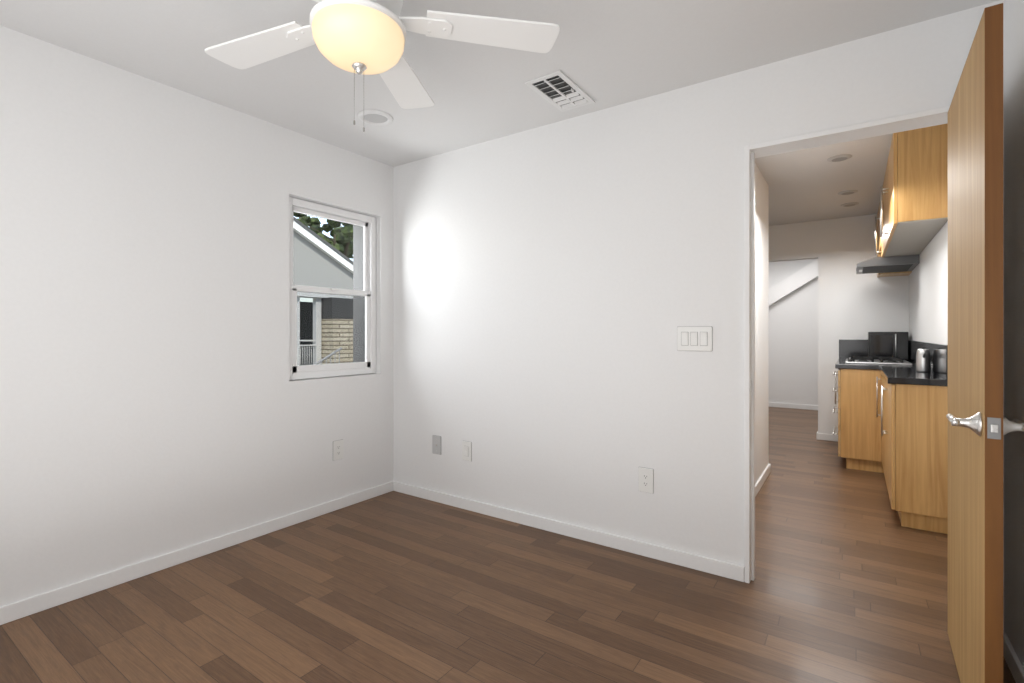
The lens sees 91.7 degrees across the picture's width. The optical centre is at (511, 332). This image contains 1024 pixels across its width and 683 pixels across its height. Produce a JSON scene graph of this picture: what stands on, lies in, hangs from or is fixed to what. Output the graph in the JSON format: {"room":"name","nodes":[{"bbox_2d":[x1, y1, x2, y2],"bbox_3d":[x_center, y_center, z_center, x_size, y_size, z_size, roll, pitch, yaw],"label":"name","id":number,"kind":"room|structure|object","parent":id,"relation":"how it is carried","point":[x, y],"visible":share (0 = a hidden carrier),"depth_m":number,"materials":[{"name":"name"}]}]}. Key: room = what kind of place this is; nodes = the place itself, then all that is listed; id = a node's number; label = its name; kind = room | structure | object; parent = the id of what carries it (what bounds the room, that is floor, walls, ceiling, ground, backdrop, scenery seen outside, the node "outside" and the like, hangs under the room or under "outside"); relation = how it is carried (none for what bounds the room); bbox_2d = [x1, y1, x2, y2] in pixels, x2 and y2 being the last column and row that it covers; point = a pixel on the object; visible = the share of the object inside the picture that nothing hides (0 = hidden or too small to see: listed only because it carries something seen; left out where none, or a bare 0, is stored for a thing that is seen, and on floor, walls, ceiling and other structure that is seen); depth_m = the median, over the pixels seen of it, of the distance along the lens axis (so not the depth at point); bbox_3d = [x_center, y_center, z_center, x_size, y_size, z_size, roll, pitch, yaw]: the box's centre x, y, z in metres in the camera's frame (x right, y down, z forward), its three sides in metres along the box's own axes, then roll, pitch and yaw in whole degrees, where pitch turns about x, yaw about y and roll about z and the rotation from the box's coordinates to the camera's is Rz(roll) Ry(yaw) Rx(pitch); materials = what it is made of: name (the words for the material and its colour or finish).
{"room":"empty bedroom","nodes":[
{"label":"empty bedroom","id":0,"kind":"room"},
{"bbox_2d":[0,25,392,606],"bbox_3d":[-1.875,-0.034,2.568,0.270,2.640,3.305,0,0,35],"label":"wall","id":1,"kind":"structure","parent":0,"point":[155,401],"depth_m":2.47,"materials":[{"name":"white paint"}]},
{"bbox_2d":[0,481,391,624],"bbox_3d":[-1.740,1.150,2.510,0.017,0.072,3.005,0,0,35],"label":"baseboard","id":2,"kind":"structure","parent":1,"relation":"attached to","point":[42,602],"depth_m":2.51,"materials":[{"name":"white paint"}]},
{"bbox_2d":[289,197,375,379],"bbox_3d":[-1.228,-0.279,3.398,0.065,1.149,0.709,0,0,35],"label":"window","id":3,"kind":"structure","parent":1,"relation":"in","point":[367,292],"depth_m":3.42,"materials":[{"name":"white plastic"}]},
{"bbox_2d":[333,439,343,460],"bbox_3d":[-1.169,0.788,3.347,0.008,0.131,0.083,0,0,35],"label":"duplex electrical outlet","id":4,"kind":"object","parent":1,"relation":"attached to","point":[338,449],"visible":1,"depth_m":3.35,"materials":[{"name":"white plastic"}]},
{"bbox_2d":[0,0,998,225],"bbox_3d":[1.359,-1.304,4.224,3.720,0.100,9.700,0,0,35],"label":"ceiling","id":5,"kind":"structure","parent":0,"point":[603,54],"depth_m":2.29,"materials":[{"name":"white paint"}]},
{"bbox_2d":[358,110,392,125],"bbox_3d":[-0.793,-1.247,2.888,0.200,0.014,0.200,0,0,35],"label":"smoke detector","id":6,"kind":"object","parent":5,"relation":"attached to","point":[376,117],"visible":1,"depth_m":2.87,"materials":[{"name":"white plastic"}]},
{"bbox_2d":[204,0,559,131],"bbox_3d":[-0.527,-0.954,1.605,1.283,0.599,1.274,0,0,35],"label":"ceiling fan","id":7,"kind":"object","parent":5,"relation":"hanging from","point":[364,37],"visible":1,"depth_m":1.66,"materials":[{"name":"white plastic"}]},
{"bbox_2d":[524,70,594,111],"bbox_3d":[0.256,-1.247,2.586,0.205,0.018,0.390,0,0,35],"label":"ceiling vent","id":8,"kind":"object","parent":5,"relation":"in","point":[562,90],"visible":1,"depth_m":2.57,"materials":[{"name":"white metal"}]},
{"bbox_2d":[827,154,851,161],"bbox_3d":[2.345,-1.248,3.558,0.150,0.012,0.150,0,0,35],"label":"recessed light","id":9,"kind":"object","parent":5,"relation":"in","point":[841,157],"visible":0.98,"depth_m":3.54,"materials":[{"name":"grey"}]},
{"bbox_2d":[838,190,857,194],"bbox_3d":[2.990,-1.248,4.425,0.150,0.012,0.150,0,0,35],"label":"recessed light","id":10,"kind":"object","parent":5,"relation":"in","point":[847,192],"visible":1,"depth_m":4.39,"materials":[{"name":"grey"}]},
{"bbox_2d":[840,202,858,206],"bbox_3d":[3.287,-1.248,4.839,0.150,0.012,0.150,0,0,35],"label":"recessed light","id":11,"kind":"object","parent":5,"relation":"in","point":[849,204],"visible":1,"depth_m":4.81,"materials":[{"name":"grey"}]},
{"bbox_2d":[0,407,1015,682],"bbox_3d":[1.359,1.236,4.224,3.720,0.100,9.700,0,0,35],"label":"floor","id":12,"kind":"structure","parent":0,"point":[848,583],"depth_m":2.15,"materials":[{"name":"brown wood"}]},
{"bbox_2d":[836,368,879,472],"bbox_3d":[3.233,0.748,4.392,0.578,0.876,0.482,0,0,35],"label":"base cabinet","id":13,"kind":"object","parent":12,"relation":"on","point":[858,434],"depth_m":4.27,"materials":[{"name":"brown wood"}]},
{"bbox_2d":[880,376,947,533],"bbox_3d":[2.700,0.748,3.349,0.273,0.876,0.920,0,0,35],"label":"base cabinet","id":14,"kind":"object","parent":12,"relation":"on","point":[893,423],"depth_m":2.98,"materials":[{"name":"brown wood"}]},
{"bbox_2d":[836,356,947,387],"bbox_3d":[3.058,0.290,4.155,0.598,0.040,2.684,0,0,35],"label":"countertop","id":15,"kind":"structure","parent":14,"relation":"on","point":[893,374],"depth_m":3.33,"materials":[{"name":"black stone"}]},
{"bbox_2d":[845,356,911,364],"bbox_3d":[3.371,0.250,4.599,0.470,0.040,0.700,0,0,35],"label":"gas cooktop","id":16,"kind":"object","parent":15,"relation":"in","point":[879,360],"visible":1,"depth_m":4.47,"materials":[{"name":"silver metal"}]},
{"bbox_2d":[868,332,908,359],"bbox_3d":[3.785,0.130,5.012,0.315,0.281,0.350,0,0,35],"label":"microwave oven","id":17,"kind":"object","parent":15,"relation":"on","point":[888,344],"visible":0.79,"depth_m":4.89,"materials":[{"name":"black plastic"}]},
{"bbox_2d":[916,347,930,371],"bbox_3d":[2.862,0.182,3.459,0.080,0.175,0.133,0,0,35],"label":"kettle","id":18,"kind":"object","parent":15,"relation":"on","point":[923,361],"visible":1,"depth_m":3.43,"materials":[{"name":"grey metal"}]},
{"bbox_2d":[393,0,1003,629],"bbox_3d":[0.511,0.466,2.859,3.330,3.440,0.120,0,0,35],"label":"wall","id":19,"kind":"structure","parent":0,"point":[555,284],"depth_m":2.76,"materials":[{"name":"white paint"}]},
{"bbox_2d":[432,435,440,454],"bbox_3d":[-0.533,0.788,3.495,0.083,0.131,0.016,0,0,35],"label":"outlet","id":20,"kind":"object","parent":19,"relation":"attached to","point":[436,444],"visible":1,"depth_m":3.50,"materials":[{"name":"white plastic"}]},
{"bbox_2d":[462,441,471,460],"bbox_3d":[-0.306,0.794,3.341,0.083,0.131,0.012,0,0,35],"label":"outlet back rocker","id":21,"kind":"object","parent":19,"relation":"attached to","point":[466,450],"visible":1,"depth_m":3.33,"materials":[{"name":"white plastic"}]},
{"bbox_2d":[392,481,744,581],"bbox_3d":[0.116,1.150,3.049,2.405,0.072,0.014,0,0,35],"label":"baseboard","id":22,"kind":"structure","parent":19,"relation":"attached to","point":[701,563],"depth_m":2.82,"materials":[{"name":"white paint"}]},
{"bbox_2d":[638,467,653,493],"bbox_3d":[0.711,0.783,2.643,0.083,0.131,0.008,0,0,35],"label":"duplex electrical outlet","id":23,"kind":"object","parent":19,"relation":"attached to","point":[645,479],"visible":1,"depth_m":2.64,"materials":[{"name":"white plastic"}]},
{"bbox_2d":[677,326,712,350],"bbox_3d":[0.916,0.029,2.499,0.173,0.125,0.012,0,0,35],"label":"switch plate","id":24,"kind":"object","parent":19,"relation":"attached to","point":[694,338],"visible":1,"depth_m":2.50,"materials":[{"name":"white plastic"}]},
{"bbox_2d":[745,106,949,582],"bbox_3d":[1.475,0.148,2.196,0.799,2.075,0.144,0,0,35],"label":"door frame","id":25,"kind":"structure","parent":19,"relation":"attached to","point":[918,120],"depth_m":2.35,"materials":[{"name":"white paint"}]},
{"bbox_2d":[946,3,1023,682],"bbox_3d":[1.490,0.157,1.626,0.161,2.039,0.791,0,0,35],"label":"bedroom door","id":26,"kind":"structure","parent":19,"relation":"in","point":[980,425],"depth_m":1.41,"materials":[{"name":"brown wood"}]},
{"bbox_2d":[755,163,770,483],"bbox_3d":[1.564,-0.034,3.437,0.120,2.440,2.025,0,0,35],"label":"wall","id":27,"kind":"structure","parent":0,"point":[762,228],"depth_m":3.96,"materials":[{"name":"white paint"}]},
{"bbox_2d":[755,464,770,496],"bbox_3d":[1.628,1.150,3.412,0.014,0.072,2.019,0,0,35],"label":"baseboard","id":28,"kind":"structure","parent":27,"relation":"attached to","point":[763,477],"depth_m":3.87,"materials":[{"name":"white paint"}]},
{"bbox_2d":[771,214,908,434],"bbox_3d":[3.100,-0.034,5.829,2.430,2.440,0.120,0,0,35],"label":"wall","id":29,"kind":"structure","parent":0,"point":[801,332],"depth_m":5.51,"materials":[{"name":"white paint"}]},
{"bbox_2d":[769,259,817,305],"bbox_3d":[4.368,-0.764,7.786,2.300,1.601,0.100,0,0,35],"label":"trim","id":30,"kind":"structure","parent":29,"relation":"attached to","point":[794,282],"depth_m":7.72,"materials":[{"name":"white paint"}]},
{"bbox_2d":[769,402,817,409],"bbox_3d":[4.451,1.150,7.793,2.430,0.072,0.014,0,0,35],"label":"baseboard","id":31,"kind":"structure","parent":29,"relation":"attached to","point":[771,404],"depth_m":7.80,"materials":[{"name":"white paint"}]},
{"bbox_2d":[840,340,867,356],"bbox_3d":[3.813,0.170,5.252,0.598,0.200,0.021,0,0,35],"label":"backsplash","id":32,"kind":"structure","parent":29,"relation":"attached to","point":[859,348],"depth_m":5.33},
{"bbox_2d":[877,255,911,277],"bbox_3d":[3.865,-0.919,5.031,0.263,0.661,0.325,0,0,35],"label":"upper cabinet","id":33,"kind":"object","parent":29,"relation":"attached to","point":[906,273],"depth_m":5.00,"materials":[{"name":"brown wood"}]},
{"bbox_2d":[856,255,919,273],"bbox_3d":[3.501,-0.693,4.665,0.445,0.193,0.675,0,0,35],"label":"range hood","id":34,"kind":"object","parent":33,"relation":"attached to","point":[884,264],"visible":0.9,"depth_m":4.45,"materials":[{"name":"silver metal"}]},
{"bbox_2d":[909,0,1023,668],"bbox_3d":[2.842,-0.034,3.204,0.120,2.440,9.700,0,0,35],"label":"wall","id":35,"kind":"structure","parent":0,"point":[928,298],"depth_m":1.78,"materials":[{"name":"white paint"}]},
{"bbox_2d":[875,207,878,254],"bbox_3d":[3.573,-1.027,4.608,0.263,0.446,0.697,0,0,35],"label":"upper cabinet","id":36,"kind":"object","parent":35,"relation":"attached to","point":[877,217],"depth_m":4.92,"materials":[{"name":"brown wood"}]},
{"bbox_2d":[879,186,924,256],"bbox_3d":[3.219,-0.963,4.093,0.263,0.574,0.547,0,0,35],"label":"upper cabinet","id":37,"kind":"object","parent":35,"relation":"attached to","point":[899,251],"depth_m":4.09,"materials":[{"name":"brown wood"}]},
{"bbox_2d":[883,123,947,250],"bbox_3d":[2.754,-0.963,3.417,0.263,0.574,1.093,0,0,35],"label":"upper cabinet","id":38,"kind":"object","parent":35,"relation":"attached to","point":[911,217],"depth_m":3.00,"materials":[{"name":"brown wood"}]},
{"bbox_2d":[908,340,947,379],"bbox_3d":[3.290,0.170,3.983,0.020,0.200,2.663,0,0,35],"label":"backsplash","id":39,"kind":"structure","parent":35,"relation":"attached to","point":[938,352],"depth_m":3.28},
{"bbox_2d":[1003,630,1023,682],"bbox_3d":[0.984,1.150,0.636,0.030,0.072,3.005,0,0,35],"label":"baseboard","id":40,"kind":"structure","parent":35,"relation":"attached to","point":[1017,671],"depth_m":1.72,"materials":[{"name":"white paint"}]},
{"label":"outside","id":41,"kind":"structure","parent":0,"visible":0},
{"bbox_3d":[-9.424,1.746,18.076,29.710,0.120,40.000,0,0,35],"label":"ground","id":42,"kind":"structure","parent":41,"visible":0},
{"bbox_2d":[293,216,352,365],"bbox_3d":[-5.523,-1.144,9.445,3.922,5.660,5.400,0,0,35],"label":"house","id":43,"kind":"structure","parent":42,"relation":"on","point":[317,252],"depth_m":10.03,"materials":[{"name":"paint"}]},
{"bbox_2d":[293,212,352,258],"bbox_3d":[-7.454,-2.422,20.222,7.534,8.236,10.847,0,0,35],"label":"tree","id":44,"kind":"object","parent":42,"relation":"on","point":[343,242],"depth_m":18.45,"materials":[{"name":"green plant"}]}
]}

